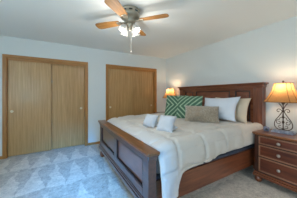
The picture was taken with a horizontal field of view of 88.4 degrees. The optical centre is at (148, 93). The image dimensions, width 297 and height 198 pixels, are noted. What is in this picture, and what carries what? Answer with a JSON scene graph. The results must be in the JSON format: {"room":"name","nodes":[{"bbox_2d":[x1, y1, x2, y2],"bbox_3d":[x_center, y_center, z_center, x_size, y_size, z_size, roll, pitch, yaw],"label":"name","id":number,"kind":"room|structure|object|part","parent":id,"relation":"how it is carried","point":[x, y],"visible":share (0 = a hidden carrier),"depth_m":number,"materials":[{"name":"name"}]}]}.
{"room":"bedroom","nodes":[
{"label":"bedroom","id":0,"kind":"room"},
{"bbox_2d":[0,35,165,155],"bbox_3d":[-1.999,0.065,3.997,5.490,2.440,0.800,0,0,-30],"label":"wall","id":1,"kind":"structure","parent":0,"point":[97,59],"depth_m":3.87,"materials":[{"name":"white paint"}]},
{"bbox_2d":[8,60,50,156],"bbox_3d":[-2.528,0.280,3.282,0.743,1.981,0.036,0,0,-30],"label":"door","id":2,"kind":"structure","parent":1,"relation":"in","point":[29,83],"depth_m":3.25,"materials":[{"name":"brown wood"}]},
{"bbox_2d":[2,57,87,158],"bbox_3d":[-2.226,0.277,3.461,1.590,2.016,0.138,0,0,-30],"label":"trim","id":3,"kind":"structure","parent":1,"relation":"attached to","point":[4,59],"depth_m":3.05,"materials":[{"name":"brown wood"}]},
{"bbox_2d":[2,54,87,66],"bbox_3d":[-2.226,-0.736,3.461,1.590,0.110,0.138,0,0,-30],"label":"trim","id":4,"kind":"structure","parent":1,"relation":"attached to","point":[9,57],"depth_m":3.35,"materials":[{"name":"brown wood"}]},
{"bbox_2d":[0,141,99,158],"bbox_3d":[-1.743,1.254,3.675,5.370,0.062,0.012,0,0,-30],"label":"baseboard","id":5,"kind":"structure","parent":1,"relation":"attached to","point":[98,142],"depth_m":3.86,"materials":[{"name":"brown wood"}]},
{"bbox_2d":[51,64,83,148],"bbox_3d":[-1.940,0.280,3.669,0.743,1.981,0.036,0,0,-30],"label":"door","id":6,"kind":"structure","parent":1,"relation":"in","point":[67,81],"depth_m":3.66,"materials":[{"name":"brown wood"}]},
{"bbox_2d":[108,69,132,119],"bbox_3d":[-0.770,0.280,4.301,0.748,1.981,0.036,0,0,-30],"label":"door","id":7,"kind":"structure","parent":1,"relation":"in","point":[120,82],"depth_m":4.28,"materials":[{"name":"brown wood"}]},
{"bbox_2d":[106,66,156,120],"bbox_3d":[-0.466,0.277,4.482,1.600,2.016,0.138,0,0,-30],"label":"trim","id":8,"kind":"structure","parent":1,"relation":"attached to","point":[154,72],"depth_m":4.80,"materials":[{"name":"brown wood"}]},
{"bbox_2d":[106,64,156,71],"bbox_3d":[-0.466,-0.736,4.482,1.600,0.110,0.138,0,0,-30],"label":"trim","id":9,"kind":"structure","parent":1,"relation":"attached to","point":[110,66],"depth_m":4.38,"materials":[{"name":"brown wood"}]},
{"bbox_2d":[133,71,152,115],"bbox_3d":[-0.177,0.280,4.691,0.748,1.981,0.036,0,0,-30],"label":"door","id":10,"kind":"structure","parent":1,"relation":"in","point":[142,81],"depth_m":4.67,"materials":[{"name":"brown wood"}]},
{"bbox_2d":[0,0,296,58],"bbox_3d":[-0.560,-1.205,1.634,5.610,0.100,6.330,0,0,-30],"label":"ceiling","id":11,"kind":"structure","parent":0,"point":[190,25],"depth_m":2.47,"materials":[{"name":"white paint"}]},
{"bbox_2d":[95,0,168,52],"bbox_3d":[-0.258,-0.855,2.114,0.820,0.600,0.820,0,0,-27],"label":"ceiling fan","id":12,"kind":"object","parent":11,"relation":"hanging from","point":[130,14],"visible":1,"depth_m":2.03,"materials":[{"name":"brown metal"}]},
{"bbox_3d":[-0.590,-1.005,2.221,0.387,0.008,0.140,0,-10,18],"label":"blade","id":13,"kind":"part","parent":12,"relation":"part of","materials":[{"name":"brown wood"}]},
{"bbox_3d":[-0.365,-1.005,1.782,0.140,0.008,0.387,-10,-3,18],"label":"blade","id":14,"kind":"part","parent":12,"relation":"part of","materials":[{"name":"brown wood"}]},
{"bbox_3d":[-0.327,-0.883,2.031,0.122,0.090,0.122,0,-28,40],"label":"lamp shade","id":15,"kind":"part","parent":12,"relation":"part of","materials":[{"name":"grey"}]},
{"bbox_3d":[-0.175,-0.883,2.044,0.122,0.090,0.122,-35,-21,34],"label":"lamp shade","id":16,"kind":"part","parent":12,"relation":"part of","materials":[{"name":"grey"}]},
{"bbox_3d":[0.074,-1.005,2.007,0.387,0.008,0.140,0,10,18],"label":"blade","id":17,"kind":"part","parent":12,"relation":"part of","materials":[{"name":"brown wood"}]},
{"bbox_2d":[0,144,296,197],"bbox_3d":[-0.560,1.335,1.634,5.610,0.100,6.330,0,0,-30],"label":"floor","id":18,"kind":"structure","parent":0,"point":[79,171],"depth_m":2.27,"materials":[{"name":"beige carpet"}]},
{"bbox_2d":[98,82,268,197],"bbox_3d":[0.477,0.546,2.860,2.325,1.478,2.086,0,0,-30],"label":"bed","id":19,"kind":"object","parent":18,"relation":"on","point":[132,159],"visible":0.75,"depth_m":2.06,"materials":[{"name":"brown wood"}]},
{"bbox_3d":[-0.721,0.795,2.703,0.026,0.290,0.830,0,0,-30],"label":"panel moulding","id":20,"kind":"part","parent":19,"relation":"part of","materials":[{"name":"black wood"}]},
{"bbox_3d":[-0.696,0.795,2.718,0.048,0.290,0.830,0,0,-30],"label":"panel","id":21,"kind":"part","parent":19,"relation":"part of","materials":[{"name":"brown wood"}]},
{"bbox_3d":[-0.463,0.870,2.315,0.090,0.500,2.000,0,0,-30],"label":"footboard","id":22,"kind":"part","parent":19,"relation":"part of","materials":[{"name":"brown wood"}]},
{"bbox_3d":[-0.467,0.605,2.313,0.126,0.056,2.056,0,0,-30],"label":"cap moulding","id":23,"kind":"part","parent":19,"relation":"part of","materials":[{"name":"brown wood"}]},
{"bbox_3d":[-0.249,0.795,1.890,0.026,0.290,0.810,0,0,-30],"label":"panel moulding","id":24,"kind":"part","parent":19,"relation":"part of","materials":[{"name":"black wood"}]},
{"bbox_3d":[-0.224,0.795,1.904,0.048,0.290,0.810,0,0,-30],"label":"panel","id":25,"kind":"part","parent":19,"relation":"part of","materials":[{"name":"brown wood"}]},
{"bbox_2d":[156,144,254,179],"bbox_3d":[0.490,0.959,2.868,2.045,0.252,1.902,0,0,-30],"label":"box spring","id":26,"kind":"object","parent":19,"relation":"on","point":[158,176],"visible":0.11,"depth_m":2.17,"materials":[{"name":"grey fabric"}]},
{"bbox_2d":[156,143,254,173],"bbox_3d":[0.490,0.690,2.868,2.045,0.280,1.902,0,0,-30],"label":"mattress","id":27,"kind":"object","parent":26,"relation":"on","point":[157,160],"visible":0.09,"depth_m":1.55,"materials":[{"name":"grey fabric"}]},
{"bbox_2d":[107,113,262,197],"bbox_3d":[0.502,0.758,2.841,2.056,0.585,2.106,0,0,-30],"label":"comforter","id":28,"kind":"object","parent":27,"relation":"on","point":[192,144],"visible":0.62,"depth_m":1.85,"materials":[{"name":"grey fabric"}]},
{"bbox_2d":[143,114,157,127],"bbox_3d":[0.044,0.397,2.296,0.189,0.179,0.240,0,0,-42],"label":"pillow","id":29,"kind":"object","parent":28,"relation":"on","point":[150,120],"visible":0.89,"depth_m":2.22,"materials":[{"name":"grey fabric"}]},
{"bbox_2d":[156,115,177,132],"bbox_3d":[0.242,0.387,2.008,0.245,0.201,0.195,0,0,40],"label":"pillow","id":30,"kind":"object","parent":28,"relation":"on","point":[166,123],"visible":0.97,"depth_m":1.94,"materials":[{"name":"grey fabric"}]},
{"bbox_2d":[165,95,188,115],"bbox_3d":[0.623,0.261,3.401,0.500,0.457,0.240,0,0,22],"label":"throw pillow","id":31,"kind":"object","parent":28,"relation":"on","point":[171,101],"visible":0.59,"depth_m":3.38,"materials":[{"name":"green fabric"}]},
{"bbox_2d":[176,96,202,118],"bbox_3d":[0.817,0.264,3.056,0.500,0.449,0.250,0,0,22],"label":"throw pillow","id":32,"kind":"object","parent":28,"relation":"on","point":[182,100],"visible":0.67,"depth_m":3.04,"materials":[{"name":"green fabric"}]},
{"bbox_2d":[184,105,218,123],"bbox_3d":[0.920,0.350,2.661,0.574,0.279,0.214,0,0,19],"label":"lumbar pillow","id":33,"kind":"object","parent":28,"relation":"on","point":[209,114],"visible":0.98,"depth_m":2.59,"materials":[{"name":"beige fabric"}]},
{"bbox_2d":[204,97,239,121],"bbox_3d":[1.309,0.266,2.863,0.268,0.445,0.727,0,0,-36],"label":"bed pillow","id":34,"kind":"object","parent":28,"relation":"on","point":[227,106],"visible":0.77,"depth_m":2.68,"materials":[{"name":"white fabric"}]},
{"bbox_2d":[215,97,250,122],"bbox_3d":[1.532,0.280,2.888,0.211,0.418,0.706,0,0,-27],"label":"bed pillow","id":35,"kind":"object","parent":28,"relation":"on","point":[242,105],"visible":0.37,"depth_m":2.65,"materials":[{"name":"beige fabric"}]},
{"bbox_3d":[0.964,0.984,2.022,2.085,0.258,0.028,0,0,-30],"label":"rail","id":36,"kind":"part","parent":19,"relation":"part of","materials":[{"name":"brown wood"}]},
{"bbox_3d":[1.396,0.302,3.393,0.026,0.725,0.870,0,0,-30],"label":"panel moulding","id":37,"kind":"part","parent":19,"relation":"part of","materials":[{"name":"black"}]},
{"bbox_3d":[1.423,0.302,3.408,0.060,0.725,0.870,0,0,-30],"label":"panel","id":38,"kind":"part","parent":19,"relation":"part of","materials":[{"name":"brown wood"}]},
{"bbox_3d":[1.423,0.460,3.408,0.080,1.150,1.720,0,0,-30],"label":"headboard","id":39,"kind":"part","parent":19,"relation":"part of","materials":[{"name":"brown wood"}]},
{"bbox_3d":[1.414,-0.134,3.403,0.151,0.067,2.046,0,0,-30],"label":"crown moulding","id":40,"kind":"part","parent":19,"relation":"part of","materials":[{"name":"brown wood"}]},
{"bbox_3d":[1.732,0.302,2.813,0.026,0.725,0.270,0,0,-30],"label":"panel moulding","id":41,"kind":"part","parent":19,"relation":"part of","materials":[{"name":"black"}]},
{"bbox_3d":[1.759,0.302,2.828,0.060,0.725,0.270,0,0,-30],"label":"panel","id":42,"kind":"part","parent":19,"relation":"part of","materials":[{"name":"brown wood"}]},
{"bbox_3d":[1.885,0.585,2.601,0.130,1.400,0.140,0,0,-30],"label":"post","id":43,"kind":"part","parent":19,"relation":"part of","materials":[{"name":"brown wood"}]},
{"bbox_2d":[252,128,296,192],"bbox_3d":[1.910,0.922,2.126,0.483,0.726,0.636,0,0,-30],"label":"nightstand","id":44,"kind":"object","parent":18,"relation":"on","point":[275,153],"visible":0.98,"depth_m":2.05,"materials":[{"name":"brown wood"}]},
{"bbox_3d":[1.909,1.165,2.126,0.464,0.070,0.624,0,0,-30],"label":"moulding","id":45,"kind":"part","parent":44,"relation":"part of","materials":[{"name":"brown wood"}]},
{"bbox_3d":[1.730,0.665,2.022,0.018,0.114,0.480,0,0,-30],"label":"drawer moulding","id":46,"kind":"part","parent":44,"relation":"part of","materials":[{"name":"brown wood"}]},
{"bbox_3d":[1.730,0.819,2.022,0.018,0.157,0.480,0,0,-30],"label":"drawer moulding","id":47,"kind":"part","parent":44,"relation":"part of","materials":[{"name":"brown wood"}]},
{"bbox_3d":[1.730,1.016,2.022,0.018,0.202,0.480,0,0,-30],"label":"drawer moulding","id":48,"kind":"part","parent":44,"relation":"part of","materials":[{"name":"brown wood"}]},
{"bbox_3d":[1.758,0.665,2.038,0.054,0.106,0.472,0,0,-30],"label":"drawer","id":49,"kind":"part","parent":44,"relation":"part of","materials":[{"name":"brown wood"}]},
{"bbox_3d":[1.758,0.819,2.038,0.054,0.149,0.472,0,0,-30],"label":"drawer","id":50,"kind":"part","parent":44,"relation":"part of","materials":[{"name":"brown wood"}]},
{"bbox_3d":[1.758,1.016,2.038,0.054,0.194,0.472,0,0,-30],"label":"drawer","id":51,"kind":"part","parent":44,"relation":"part of","materials":[{"name":"brown wood"}]},
{"bbox_2d":[263,81,296,135],"bbox_3d":[1.928,0.183,2.187,0.371,0.752,0.401,0,0,-30],"label":"table lamp","id":52,"kind":"object","parent":44,"relation":"on","point":[282,93],"visible":1,"depth_m":2.12,"materials":[{"name":"grey metal"}]},
{"bbox_3d":[1.928,-0.019,2.187,0.371,0.276,0.401,0,0,-30],"label":"shade trim","id":53,"kind":"part","parent":52,"relation":"part of","materials":[{"name":"brown fabric"}]},
{"bbox_3d":[1.928,-0.019,2.187,0.360,0.267,0.390,0,0,-30],"label":"lamp shade","id":54,"kind":"part","parent":52,"relation":"part of","materials":[{"name":"fabric"}]},
{"bbox_3d":[1.928,0.268,2.187,0.044,0.507,0.044,0,0,-30],"label":"stem","id":55,"kind":"part","parent":52,"relation":"part of","materials":[{"name":"grey metal"}]},
{"bbox_3d":[0.526,0.922,4.513,0.483,0.726,0.636,0,0,-30],"label":"nightstand","id":56,"kind":"object","parent":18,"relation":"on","visible":0},
{"bbox_2d":[163,88,175,97],"bbox_3d":[0.636,0.183,4.466,0.371,0.752,0.401,0,0,-30],"label":"table lamp","id":57,"kind":"object","parent":56,"relation":"on","point":[170,91],"visible":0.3,"depth_m":4.37,"materials":[{"name":"fabric"}]},
{"bbox_2d":[166,16,296,132],"bbox_3d":[1.815,0.065,3.011,0.120,2.440,6.330,0,0,-30],"label":"wall","id":58,"kind":"structure","parent":0,"point":[268,53],"depth_m":2.77,"materials":[{"name":"white paint"}]}
]}

